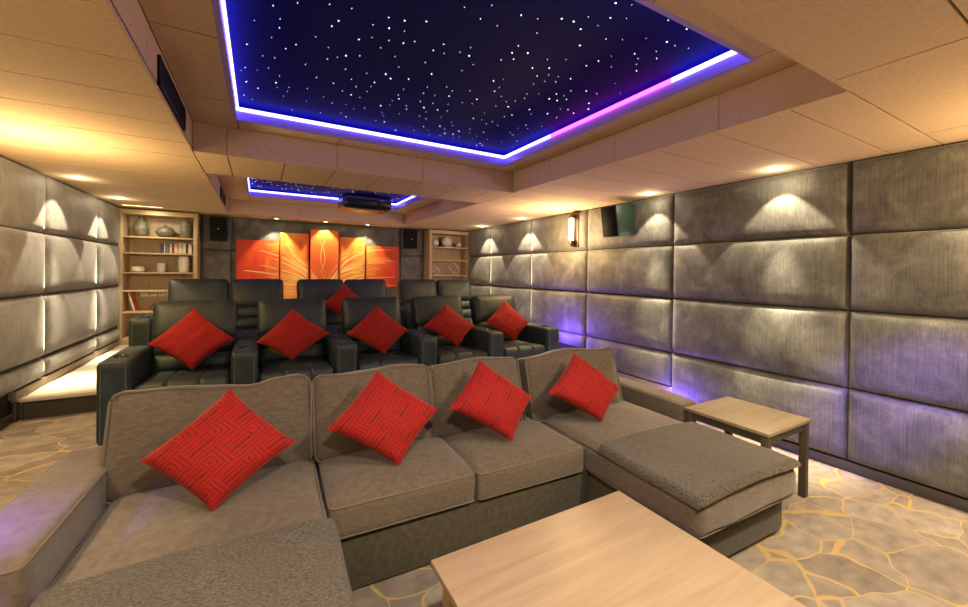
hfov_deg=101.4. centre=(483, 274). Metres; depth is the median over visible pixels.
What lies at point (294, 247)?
painting
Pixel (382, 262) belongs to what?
painting
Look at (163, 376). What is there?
seat cushion
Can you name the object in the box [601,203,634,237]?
loudspeaker
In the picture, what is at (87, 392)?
trim
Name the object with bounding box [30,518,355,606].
throw blanket
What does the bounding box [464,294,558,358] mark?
recliner
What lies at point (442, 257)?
bookcase
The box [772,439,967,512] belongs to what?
baseboard
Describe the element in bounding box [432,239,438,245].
decorative ball
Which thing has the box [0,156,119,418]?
wall
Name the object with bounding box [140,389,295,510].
cushion
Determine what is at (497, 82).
ceiling
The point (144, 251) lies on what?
bookcase
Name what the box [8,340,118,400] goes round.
baseboard
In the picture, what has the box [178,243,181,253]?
book
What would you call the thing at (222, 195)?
ceiling vent
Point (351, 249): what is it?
painting
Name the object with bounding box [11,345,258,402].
platform
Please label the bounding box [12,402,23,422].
trim
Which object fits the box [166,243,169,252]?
book
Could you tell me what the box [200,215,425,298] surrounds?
wall
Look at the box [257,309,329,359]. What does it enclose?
cushion
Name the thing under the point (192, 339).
cushion
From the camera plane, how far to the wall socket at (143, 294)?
6.40 m
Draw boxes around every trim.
[10,395,95,420]
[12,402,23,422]
[19,373,258,402]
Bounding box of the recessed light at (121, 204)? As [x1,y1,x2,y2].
[121,204,162,207]
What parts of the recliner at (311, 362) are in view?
arm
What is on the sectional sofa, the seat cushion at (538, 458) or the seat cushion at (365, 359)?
the seat cushion at (538, 458)
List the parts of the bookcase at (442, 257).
panel, rail, panel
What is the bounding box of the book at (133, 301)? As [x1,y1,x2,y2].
[128,292,138,310]
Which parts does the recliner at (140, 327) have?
arm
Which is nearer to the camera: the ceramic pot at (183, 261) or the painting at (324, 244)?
the ceramic pot at (183, 261)
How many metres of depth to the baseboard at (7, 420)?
3.36 m
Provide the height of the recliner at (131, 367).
1.050 m
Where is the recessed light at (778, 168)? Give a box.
[768,167,782,170]
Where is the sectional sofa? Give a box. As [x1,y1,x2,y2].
[0,347,796,606]
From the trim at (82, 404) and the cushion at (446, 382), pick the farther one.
the trim at (82, 404)
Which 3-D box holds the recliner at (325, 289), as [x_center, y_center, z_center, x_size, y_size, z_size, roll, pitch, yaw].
[-2.177,0.589,5.384,0.622,1.044,0.991,1,0,-30]
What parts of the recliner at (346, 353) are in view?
arm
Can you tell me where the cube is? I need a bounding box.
[448,262,459,274]
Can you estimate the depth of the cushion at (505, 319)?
5.25 m
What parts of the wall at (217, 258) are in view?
padded panel, padded panel, padded panel, padded panel, padded panel, padded panel, padded panel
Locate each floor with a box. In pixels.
[0,411,98,510]
[352,421,967,606]
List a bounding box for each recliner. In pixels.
[96,300,237,445]
[129,279,228,373]
[229,279,283,367]
[231,298,334,383]
[297,279,344,357]
[325,297,418,374]
[343,279,399,338]
[398,279,437,328]
[400,295,487,365]
[436,279,471,322]
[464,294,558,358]
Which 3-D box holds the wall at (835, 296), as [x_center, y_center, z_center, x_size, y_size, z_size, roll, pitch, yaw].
[2.126,0.124,4.595,0.192,2.950,10.700,1,0,-30]
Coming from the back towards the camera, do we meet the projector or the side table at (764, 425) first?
the projector
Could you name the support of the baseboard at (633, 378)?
attached to the wall at (835, 296)
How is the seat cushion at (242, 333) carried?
on the recliner at (247, 293)
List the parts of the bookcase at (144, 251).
panel, rail, panel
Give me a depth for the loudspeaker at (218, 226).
6.67 m
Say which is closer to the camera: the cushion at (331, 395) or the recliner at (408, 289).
the cushion at (331, 395)
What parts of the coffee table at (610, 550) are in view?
leg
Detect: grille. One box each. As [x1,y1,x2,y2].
[407,230,416,247]
[601,206,617,236]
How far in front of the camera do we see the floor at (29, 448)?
3.02 m
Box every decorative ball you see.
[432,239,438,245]
[441,237,451,246]
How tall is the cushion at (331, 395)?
0.532 m
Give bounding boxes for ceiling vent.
[157,54,185,130]
[220,187,225,204]
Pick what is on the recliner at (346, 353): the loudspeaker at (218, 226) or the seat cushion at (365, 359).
the seat cushion at (365, 359)
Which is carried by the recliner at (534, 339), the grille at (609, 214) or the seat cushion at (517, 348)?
the seat cushion at (517, 348)
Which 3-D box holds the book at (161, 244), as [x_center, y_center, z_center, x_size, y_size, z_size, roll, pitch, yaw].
[-5.155,-0.419,6.362,0.040,0.155,0.160,1,0,-30]
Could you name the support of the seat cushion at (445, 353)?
on the recliner at (430, 348)
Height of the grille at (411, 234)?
0.376 m
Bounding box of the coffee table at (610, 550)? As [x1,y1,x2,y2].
[431,491,805,606]
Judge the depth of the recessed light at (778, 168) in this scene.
3.41 m
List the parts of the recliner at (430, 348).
arm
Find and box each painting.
[236,239,278,278]
[280,232,308,298]
[310,229,338,278]
[339,237,364,283]
[366,245,398,286]
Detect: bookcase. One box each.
[117,208,200,344]
[423,229,468,280]
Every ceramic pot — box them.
[130,266,144,271]
[157,263,165,271]
[178,256,189,271]
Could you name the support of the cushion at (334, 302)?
on the recliner at (325, 289)
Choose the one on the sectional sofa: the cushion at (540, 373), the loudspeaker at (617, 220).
the cushion at (540, 373)
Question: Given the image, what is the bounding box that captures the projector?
[338,190,391,213]
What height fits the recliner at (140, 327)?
1.050 m
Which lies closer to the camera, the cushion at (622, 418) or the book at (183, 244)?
the cushion at (622, 418)
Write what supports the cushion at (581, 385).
on the sectional sofa
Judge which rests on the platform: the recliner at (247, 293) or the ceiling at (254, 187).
the recliner at (247, 293)
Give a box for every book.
[128,292,138,310]
[160,243,163,252]
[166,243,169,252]
[174,244,177,252]
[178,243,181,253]
[182,243,185,253]
[188,244,192,253]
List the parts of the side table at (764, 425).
leg, leg, leg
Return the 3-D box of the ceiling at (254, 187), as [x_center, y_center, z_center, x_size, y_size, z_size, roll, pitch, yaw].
[-2.125,-1.289,5.842,2.582,0.156,2.330,1,0,-30]
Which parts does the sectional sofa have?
arm, arm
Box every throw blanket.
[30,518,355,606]
[598,422,800,509]
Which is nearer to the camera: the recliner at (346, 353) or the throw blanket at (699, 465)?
the throw blanket at (699, 465)
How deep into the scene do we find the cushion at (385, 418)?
2.17 m
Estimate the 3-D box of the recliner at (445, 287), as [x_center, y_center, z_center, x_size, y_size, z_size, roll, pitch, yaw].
[-0.273,0.609,6.462,0.818,1.050,0.990,1,0,-30]
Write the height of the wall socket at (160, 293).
0.090 m
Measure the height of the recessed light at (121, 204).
0.006 m
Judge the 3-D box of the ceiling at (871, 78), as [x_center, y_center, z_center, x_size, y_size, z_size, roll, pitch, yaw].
[-0.474,-1.185,3.106,6.204,0.480,10.900,1,0,-30]
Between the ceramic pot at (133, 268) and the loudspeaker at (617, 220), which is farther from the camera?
the ceramic pot at (133, 268)
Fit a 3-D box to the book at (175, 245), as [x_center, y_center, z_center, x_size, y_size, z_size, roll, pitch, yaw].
[-5.001,-0.420,6.449,0.050,0.158,0.160,1,0,-30]
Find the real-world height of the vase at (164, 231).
0.212 m
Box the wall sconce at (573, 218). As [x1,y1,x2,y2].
[569,213,578,246]
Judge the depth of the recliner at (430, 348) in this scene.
4.75 m
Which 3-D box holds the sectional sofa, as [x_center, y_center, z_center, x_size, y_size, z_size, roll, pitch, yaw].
[-0.051,1.064,2.228,3.890,0.941,1.661,1,0,-28]
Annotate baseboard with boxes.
[0,414,12,429]
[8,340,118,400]
[615,371,671,392]
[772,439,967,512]
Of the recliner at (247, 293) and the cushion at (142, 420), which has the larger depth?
the recliner at (247, 293)
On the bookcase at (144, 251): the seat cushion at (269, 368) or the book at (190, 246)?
the book at (190, 246)
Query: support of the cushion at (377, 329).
on the recliner at (346, 353)
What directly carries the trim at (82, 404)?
attached to the platform
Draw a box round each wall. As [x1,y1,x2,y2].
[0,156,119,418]
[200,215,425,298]
[468,140,967,498]
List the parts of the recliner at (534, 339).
arm, arm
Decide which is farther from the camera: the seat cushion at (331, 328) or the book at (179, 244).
the book at (179, 244)
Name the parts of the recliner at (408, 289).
arm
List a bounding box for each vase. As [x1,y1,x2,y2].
[133,216,148,235]
[155,225,175,236]
[180,220,191,237]
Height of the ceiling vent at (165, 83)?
0.150 m
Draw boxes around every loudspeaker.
[209,216,227,240]
[403,229,416,248]
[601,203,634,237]
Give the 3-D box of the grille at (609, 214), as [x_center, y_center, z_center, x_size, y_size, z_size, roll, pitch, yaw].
[1.532,-0.647,4.852,0.013,0.356,0.226,-10,5,-29]
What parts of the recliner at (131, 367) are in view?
arm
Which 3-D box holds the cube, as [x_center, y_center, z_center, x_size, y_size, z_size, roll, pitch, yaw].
[-0.671,-0.136,8.881,0.245,0.285,0.246,1,0,9]
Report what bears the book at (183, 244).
on the bookcase at (144, 251)
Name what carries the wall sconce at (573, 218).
attached to the wall at (835, 296)
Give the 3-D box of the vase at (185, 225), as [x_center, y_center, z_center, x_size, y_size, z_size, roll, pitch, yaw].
[-4.908,-0.740,6.520,0.164,0.300,0.164,1,0,-30]
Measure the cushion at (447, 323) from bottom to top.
0.509 m
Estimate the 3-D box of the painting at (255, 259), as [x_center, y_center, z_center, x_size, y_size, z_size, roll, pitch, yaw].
[-4.065,-0.190,7.128,0.673,0.863,0.049,1,0,-30]
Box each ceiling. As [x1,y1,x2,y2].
[0,0,967,231]
[211,0,758,165]
[244,177,424,208]
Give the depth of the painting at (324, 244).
7.62 m
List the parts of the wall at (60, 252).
padded panel, padded panel, padded panel, padded panel, padded panel, padded panel, padded panel, padded panel, padded panel, padded panel, padded panel, padded panel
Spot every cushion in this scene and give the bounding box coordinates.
[52,459,326,586]
[104,373,310,500]
[135,366,230,387]
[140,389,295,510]
[148,308,233,369]
[233,328,259,347]
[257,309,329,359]
[258,358,334,382]
[311,363,431,461]
[317,435,474,537]
[324,324,344,341]
[326,284,357,317]
[327,371,437,464]
[347,306,407,353]
[357,351,418,370]
[424,304,473,345]
[427,355,523,438]
[437,345,487,364]
[446,416,582,497]
[450,360,531,440]
[486,301,527,340]
[503,340,545,358]
[516,347,620,418]
[540,400,796,535]
[549,353,619,421]
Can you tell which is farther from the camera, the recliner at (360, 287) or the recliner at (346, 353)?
the recliner at (360, 287)
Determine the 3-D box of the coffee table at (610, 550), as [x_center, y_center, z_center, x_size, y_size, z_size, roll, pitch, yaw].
[0.514,1.324,1.274,1.020,0.450,1.122,1,0,-30]
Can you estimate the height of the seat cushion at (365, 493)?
0.239 m
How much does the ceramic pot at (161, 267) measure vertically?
0.145 m
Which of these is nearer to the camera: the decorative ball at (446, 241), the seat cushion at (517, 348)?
the seat cushion at (517, 348)
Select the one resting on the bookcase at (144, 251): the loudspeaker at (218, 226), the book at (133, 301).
the book at (133, 301)
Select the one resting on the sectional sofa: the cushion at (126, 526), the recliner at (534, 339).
the cushion at (126, 526)
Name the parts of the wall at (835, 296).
padded panel, padded panel, padded panel, padded panel, padded panel, padded panel, padded panel, padded panel, padded panel, padded panel, padded panel, padded panel, padded panel, padded panel, padded panel, padded panel, padded panel, padded panel, padded panel, padded panel, padded panel, padded panel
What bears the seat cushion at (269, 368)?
on the recliner at (311, 362)
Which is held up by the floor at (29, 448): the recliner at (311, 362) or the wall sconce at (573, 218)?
the recliner at (311, 362)
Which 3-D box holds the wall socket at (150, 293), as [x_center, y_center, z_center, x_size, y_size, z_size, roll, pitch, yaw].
[-5.391,0.310,6.453,0.094,0.090,0.014,1,0,-30]
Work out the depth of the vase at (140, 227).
6.18 m
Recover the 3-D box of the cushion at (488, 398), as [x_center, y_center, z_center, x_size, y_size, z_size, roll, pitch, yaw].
[0.056,0.804,2.550,0.565,0.462,0.246,1,0,-7]
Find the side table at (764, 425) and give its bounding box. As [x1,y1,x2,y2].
[684,396,810,497]
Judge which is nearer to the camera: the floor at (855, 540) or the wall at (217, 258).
the floor at (855, 540)
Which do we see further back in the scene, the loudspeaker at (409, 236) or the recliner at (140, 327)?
the loudspeaker at (409, 236)

